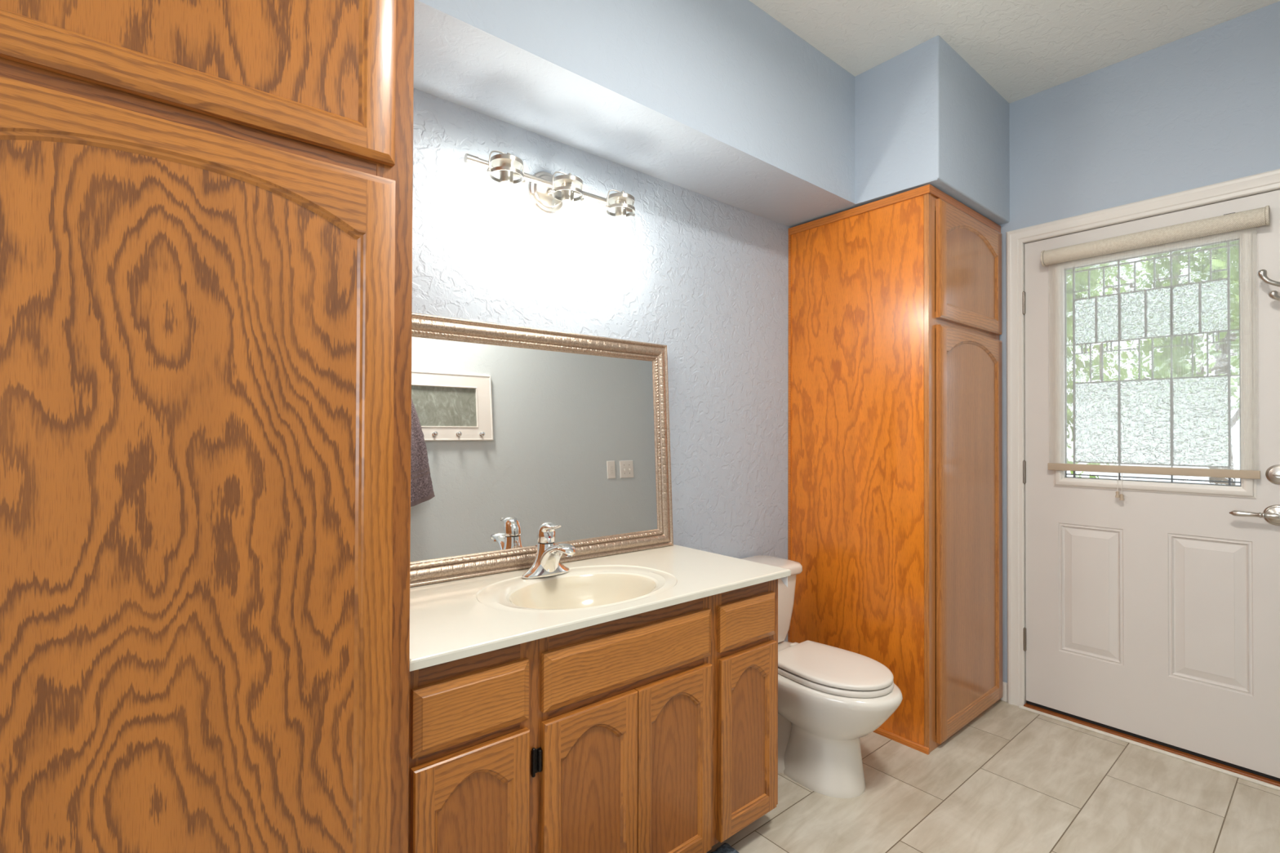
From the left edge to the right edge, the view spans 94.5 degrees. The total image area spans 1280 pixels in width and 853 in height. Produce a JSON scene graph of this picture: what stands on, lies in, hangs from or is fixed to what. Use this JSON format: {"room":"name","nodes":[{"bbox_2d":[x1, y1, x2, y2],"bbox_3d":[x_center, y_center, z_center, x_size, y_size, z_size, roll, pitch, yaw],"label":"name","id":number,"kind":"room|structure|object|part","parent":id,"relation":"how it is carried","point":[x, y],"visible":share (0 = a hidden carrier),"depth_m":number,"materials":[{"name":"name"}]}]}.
{"room":"bathroom","nodes":[
{"label":"bathroom","id":0,"kind":"room"},
{"bbox_2d":[412,88,790,641],"bbox_3d":[-0.547,-0.129,1.801,4.801,2.723,0.120,1,-1,-40],"label":"wall","id":1,"kind":"structure","parent":0,"point":[702,277],"depth_m":2.24,"materials":[{"name":"blue paint"}]},
{"bbox_2d":[409,312,673,587],"bbox_3d":[-0.305,0.063,1.876,1.068,0.747,0.062,1,-1,-39],"label":"mirror","id":2,"kind":"object","parent":1,"relation":"attached to","point":[515,429],"visible":0.72,"depth_m":1.85,"materials":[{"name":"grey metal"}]},
{"bbox_2d":[463,151,635,248],"bbox_3d":[-0.248,-0.697,1.859,0.610,0.261,0.179,1,-1,-40],"label":"vanity light","id":3,"kind":"object","parent":1,"relation":"attached to","point":[548,193],"visible":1,"depth_m":1.81,"materials":[{"name":"silver metal"}]},
{"bbox_3d":[-0.383,-0.645,1.696,0.059,0.098,0.059,1,-1,-40],"label":"bulb","id":4,"kind":"part","parent":3,"relation":"part of","materials":[{"name":"white glass"}]},
{"bbox_2d":[499,162,513,186],"bbox_3d":[-0.383,-0.720,1.696,0.038,0.056,0.038,1,-1,-40],"label":"socket","id":5,"kind":"object","parent":3,"relation":"attached to","point":[506,177],"depth_m":1.68,"materials":[{"name":"silver metal"}]},
{"bbox_2d":[561,182,573,203],"bbox_3d":[-0.223,-0.718,1.829,0.038,0.056,0.038,1,-1,-40],"label":"socket","id":6,"kind":"object","parent":3,"relation":"attached to","point":[567,196],"depth_m":1.81,"materials":[{"name":"silver metal"}]},
{"bbox_3d":[-0.224,-0.643,1.828,0.059,0.098,0.059,1,-1,-40],"label":"bulb","id":7,"kind":"part","parent":3,"relation":"part of","materials":[{"name":"white glass"}]},
{"bbox_2d":[614,200,626,219],"bbox_3d":[-0.064,-0.717,1.961,0.038,0.056,0.038,1,-1,-40],"label":"socket","id":8,"kind":"object","parent":3,"relation":"attached to","point":[620,211],"depth_m":1.95,"materials":[{"name":"silver metal"}]},
{"bbox_3d":[-0.065,-0.642,1.960,0.059,0.098,0.059,1,-1,-40],"label":"bulb","id":9,"kind":"part","parent":3,"relation":"part of","materials":[{"name":"white glass"}]},
{"bbox_2d":[413,0,1009,227],"bbox_3d":[-0.286,-1.220,1.502,4.561,0.545,0.684,1,-1,-40],"label":"soffit","id":10,"kind":"structure","parent":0,"point":[721,100],"depth_m":2.04,"materials":[{"name":"blue paint"}]},
{"bbox_2d":[706,699,1279,852],"bbox_3d":[0.078,1.278,1.032,4.801,0.100,2.089,1,-1,-40],"label":"floor","id":11,"kind":"structure","parent":0,"point":[1014,779],"depth_m":1.95,"materials":[{"name":"tile"}]},
{"bbox_2d":[0,0,413,852],"bbox_3d":[-0.864,0.140,1.067,0.700,2.170,0.598,1,-1,-40],"label":"linen cabinet","id":12,"kind":"object","parent":11,"relation":"on","point":[206,206],"visible":1,"depth_m":0.87,"materials":[{"name":"brown wood"}]},
{"bbox_3d":[-0.676,-0.697,0.854,0.514,0.356,0.004,1,-1,-40],"label":"door panel","id":13,"kind":"part","parent":12,"relation":"part of","materials":[{"name":"brown wood"}]},
{"bbox_3d":[-0.676,-0.697,0.853,0.625,0.460,0.019,1,-1,-40],"label":"door","id":14,"kind":"part","parent":12,"relation":"part of","materials":[{"name":"brown wood"}]},
{"bbox_2d":[408,578,777,852],"bbox_3d":[-0.175,0.843,1.663,1.132,0.778,0.557,1,-1,-40],"label":"vanity cabinet","id":15,"kind":"object","parent":11,"relation":"on","point":[655,731],"visible":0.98,"depth_m":1.40,"materials":[{"name":"brown wood"}]},
{"bbox_3d":[-0.331,0.559,1.185,0.244,0.128,0.018,1,-1,-40],"label":"drawer","id":16,"kind":"part","parent":15,"relation":"part of","materials":[{"name":"brown wood"}]},
{"bbox_3d":[-0.333,0.894,1.182,0.244,0.501,0.018,1,-1,-40],"label":"door","id":17,"kind":"part","parent":15,"relation":"part of","materials":[{"name":"brown wood"}]},
{"bbox_3d":[-0.334,0.890,1.183,0.155,0.401,0.004,1,-1,-40],"label":"door panel","id":18,"kind":"part","parent":15,"relation":"part of","materials":[{"name":"brown wood"}]},
{"bbox_3d":[-0.110,0.896,1.367,0.261,0.501,0.018,1,-1,-40],"label":"door","id":19,"kind":"part","parent":15,"relation":"part of","materials":[{"name":"brown wood"}]},
{"bbox_3d":[-0.111,0.893,1.368,0.172,0.401,0.004,1,-1,-40],"label":"door panel","id":20,"kind":"part","parent":15,"relation":"part of","materials":[{"name":"brown wood"}]},
{"bbox_2d":[409,544,791,671],"bbox_3d":[-0.162,0.500,1.666,1.148,0.131,0.572,1,-1,-40],"label":"countertop","id":21,"kind":"structure","parent":15,"relation":"on","point":[451,620],"depth_m":1.58,"materials":[{"name":"stone"}]},
{"bbox_2d":[522,521,576,578],"bbox_3d":[-0.266,0.358,1.706,0.144,0.156,0.172,0,-1,-14],"label":"faucet","id":22,"kind":"object","parent":21,"relation":"on","point":[546,562],"visible":1,"depth_m":1.71,"materials":[{"name":"silver metal"}]},
{"bbox_3d":[-0.262,0.310,1.730,0.054,0.059,0.100,1,-1,-40],"label":"handle","id":23,"kind":"part","parent":22,"relation":"part of","materials":[{"name":"silver metal"}]},
{"bbox_2d":[509,573,656,609],"bbox_3d":[-0.146,0.503,1.599,0.428,0.124,0.308,1,-1,-40],"label":"sink basin","id":24,"kind":"object","parent":21,"relation":"in","point":[566,591],"depth_m":1.72,"materials":[{"name":"ceramic"}]},
{"bbox_3d":[-0.008,0.561,1.454,0.524,0.128,0.018,1,-1,-40],"label":"drawer","id":25,"kind":"part","parent":15,"relation":"part of","materials":[{"name":"brown wood"}]},
{"bbox_3d":[0.092,0.899,1.535,0.260,0.501,0.018,1,-1,-40],"label":"door","id":26,"kind":"part","parent":15,"relation":"part of","materials":[{"name":"brown wood"}]},
{"bbox_3d":[0.090,0.895,1.536,0.172,0.401,0.004,1,-1,-40],"label":"door panel","id":27,"kind":"part","parent":15,"relation":"part of","materials":[{"name":"brown wood"}]},
{"bbox_3d":[0.317,0.567,1.724,0.246,0.128,0.018,1,-1,-40],"label":"drawer","id":28,"kind":"part","parent":15,"relation":"part of","materials":[{"name":"brown wood"}]},
{"bbox_3d":[0.316,0.901,1.721,0.246,0.501,0.018,1,-1,-40],"label":"door","id":29,"kind":"part","parent":15,"relation":"part of","materials":[{"name":"brown wood"}]},
{"bbox_3d":[0.315,0.898,1.722,0.156,0.401,0.004,1,-1,-40],"label":"door panel","id":30,"kind":"part","parent":15,"relation":"part of","materials":[{"name":"brown wood"}]},
{"bbox_2d":[710,842,738,852],"bbox_3d":[0.138,1.218,1.334,0.705,0.021,0.489,1,-1,-40],"label":"bath mat","id":31,"kind":"object","parent":11,"relation":"on","point":[725,847],"visible":1,"depth_m":1.70,"materials":[{"name":"grey fabric"}]},
{"bbox_2d":[740,555,902,798],"bbox_3d":[0.596,0.897,2.175,0.464,0.686,0.726,1,-1,-40],"label":"toilet","id":32,"kind":"object","parent":11,"relation":"on","point":[830,698],"visible":0.63,"depth_m":2.00,"materials":[{"name":"ceramic"}]},
{"bbox_3d":[0.439,0.577,2.368,0.464,0.043,0.231,1,-1,-40],"label":"tank lid","id":33,"kind":"part","parent":32,"relation":"part of","materials":[{"name":"ceramic"}]},
{"bbox_2d":[780,576,787,586],"bbox_3d":[0.441,0.475,1.822,0.002,0.034,0.033,1,-1,-42],"label":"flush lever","id":34,"kind":"object","parent":32,"relation":"attached to","point":[784,580],"visible":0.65,"depth_m":1.81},
{"bbox_3d":[0.435,0.735,2.370,0.426,0.273,0.202,1,-1,-40],"label":"tank","id":35,"kind":"part","parent":32,"relation":"part of","materials":[{"name":"ceramic"}]},
{"bbox_3d":[0.679,0.860,2.075,0.320,0.020,0.403,1,-1,-40],"label":"seat","id":36,"kind":"part","parent":32,"relation":"part of","materials":[{"name":"plastic"}]},
{"bbox_3d":[0.671,0.849,2.086,0.318,0.040,0.428,1,-1,-40],"label":"lid","id":37,"kind":"part","parent":32,"relation":"part of","materials":[{"name":"plastic"}]},
{"bbox_2d":[787,184,1002,755],"bbox_3d":[1.172,0.163,2.720,0.724,2.168,0.662,1,-1,-40],"label":"linen cabinet","id":38,"kind":"object","parent":11,"relation":"on","point":[895,442],"visible":0.97,"depth_m":2.45,"materials":[{"name":"brown wood"}]},
{"bbox_3d":[0.694,0.168,2.745,0.005,2.115,0.012,1,-1,-40],"label":"scribe trim","id":39,"kind":"part","parent":38,"relation":"part of","materials":[{"name":"brown wood"}]},
{"bbox_3d":[0.893,0.161,2.514,0.004,2.167,0.623,1,-1,-40],"label":"panel","id":40,"kind":"part","parent":38,"relation":"part of","materials":[{"name":"brown wood"}]},
{"bbox_3d":[1.174,-0.905,2.737,0.718,0.032,0.649,1,-1,-40],"label":"trim","id":41,"kind":"part","parent":38,"relation":"part of","materials":[{"name":"brown wood"}]},
{"bbox_3d":[0.893,1.233,2.485,0.013,0.021,0.631,1,-1,-40],"label":"trim","id":42,"kind":"part","parent":38,"relation":"part of","materials":[{"name":"brown wood"}]},
{"bbox_3d":[1.370,0.162,2.493,0.710,2.167,0.019,1,-1,-40],"label":"frame","id":43,"kind":"part","parent":38,"relation":"part of","materials":[{"name":"brown wood"}]},
{"bbox_3d":[1.400,-0.651,2.498,0.633,0.462,0.020,1,-1,-40],"label":"door","id":44,"kind":"part","parent":38,"relation":"part of","materials":[{"name":"brown wood"}]},
{"bbox_3d":[1.397,0.415,2.488,0.633,1.616,0.020,1,-1,-40],"label":"door","id":45,"kind":"part","parent":38,"relation":"part of","materials":[{"name":"brown wood"}]},
{"bbox_3d":[1.399,-0.654,2.499,0.517,0.345,0.004,1,-1,-40],"label":"door panel","id":46,"kind":"part","parent":38,"relation":"part of","materials":[{"name":"brown wood"}]},
{"bbox_3d":[1.396,0.405,2.489,0.517,1.510,0.004,1,-1,-40],"label":"door panel","id":47,"kind":"part","parent":38,"relation":"part of","materials":[{"name":"brown wood"}]},
{"bbox_2d":[749,0,1279,103],"bbox_3d":[0.087,-1.545,1.058,4.801,0.100,2.089,1,-1,-40],"label":"ceiling","id":48,"kind":"structure","parent":0,"point":[1022,49],"depth_m":2.20,"materials":[{"name":"paint"}]},
{"bbox_2d":[999,0,1279,683],"bbox_3d":[1.881,-0.114,2.542,0.120,2.723,1.849,1,-1,-40],"label":"wall","id":49,"kind":"structure","parent":0,"point":[1201,108],"depth_m":2.34,"materials":[{"name":"blue paint"}]},
{"bbox_2d":[1000,681,1007,702],"bbox_3d":[1.655,1.206,2.692,0.012,0.085,0.028,1,-1,-40],"label":"baseboard","id":50,"kind":"structure","parent":49,"relation":"attached to","point":[1004,698],"depth_m":2.69,"materials":[{"name":"white paint"}]},
{"bbox_2d":[1006,168,1279,706],"bbox_3d":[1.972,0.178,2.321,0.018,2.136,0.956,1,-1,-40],"label":"trim","id":51,"kind":"structure","parent":49,"relation":"attached to","point":[1268,180],"depth_m":2.65,"materials":[{"name":"white paint"}]},
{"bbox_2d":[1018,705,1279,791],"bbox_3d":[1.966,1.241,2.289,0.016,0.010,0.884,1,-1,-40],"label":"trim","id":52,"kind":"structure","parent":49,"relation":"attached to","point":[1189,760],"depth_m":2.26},
{"bbox_2d":[1022,190,1279,782],"bbox_3d":[1.972,0.205,2.327,0.100,2.050,0.825,1,-1,-40],"label":"door","id":53,"kind":"structure","parent":49,"relation":"in","point":[1153,615],"depth_m":2.29,"materials":[{"name":"paint"}]},
{"bbox_3d":[1.872,0.687,2.460,0.008,0.549,0.220,1,-1,-40],"label":"raised panel","id":54,"kind":"part","parent":53,"relation":"part of","materials":[{"name":"paint"}]},
{"bbox_3d":[2.000,-0.230,2.341,0.007,0.897,0.533,1,-1,-40],"label":"leaded pane","id":55,"kind":"part","parent":53,"relation":"part of","materials":[{"name":"clear glass"}]},
{"bbox_3d":[1.986,-0.231,2.329,0.032,0.973,0.609,1,-1,-40],"label":"glass frame","id":56,"kind":"part","parent":53,"relation":"part of","materials":[{"name":"white paint"}]},
{"bbox_2d":[1040,205,1270,500],"bbox_3d":[1.960,-0.234,2.301,0.075,1.057,0.674,1,-1,-40],"label":"roller shade","id":57,"kind":"object","parent":53,"relation":"attached to","point":[1260,216],"visible":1,"depth_m":2.26,"materials":[{"name":"fabric"}]},
{"bbox_3d":[2.101,0.682,2.185,0.008,0.548,0.227,1,-1,-40],"label":"raised panel","id":58,"kind":"part","parent":53,"relation":"part of","materials":[{"name":"paint"}]},
{"bbox_3d":[2.139,0.307,2.064,0.021,0.021,0.120,1,-1,-40],"label":"lever","id":59,"kind":"part","parent":53,"relation":"part of","materials":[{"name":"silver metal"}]},
{"bbox_2d":[1257,269,1279,301],"bbox_3d":[2.188,-0.484,2.027,0.108,0.115,0.042,0,-1,7],"label":"robe hook","id":60,"kind":"object","parent":53,"relation":"attached to","point":[1262,273],"visible":1,"depth_m":2.02,"materials":[{"name":"silver metal"}]},
{"bbox_3d":[2.193,0.307,2.036,0.047,0.072,0.072,1,-1,-40],"label":"handle","id":61,"kind":"part","parent":53,"relation":"part of","materials":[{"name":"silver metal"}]},
{"bbox_2d":[1023,702,1279,786],"bbox_3d":[2.015,1.238,2.350,0.137,0.016,0.822,1,-1,-40],"label":"threshold","id":62,"kind":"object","parent":49,"relation":"attached to","point":[1028,705],"depth_m":2.27,"materials":[{"name":"brown wood"}]}
]}

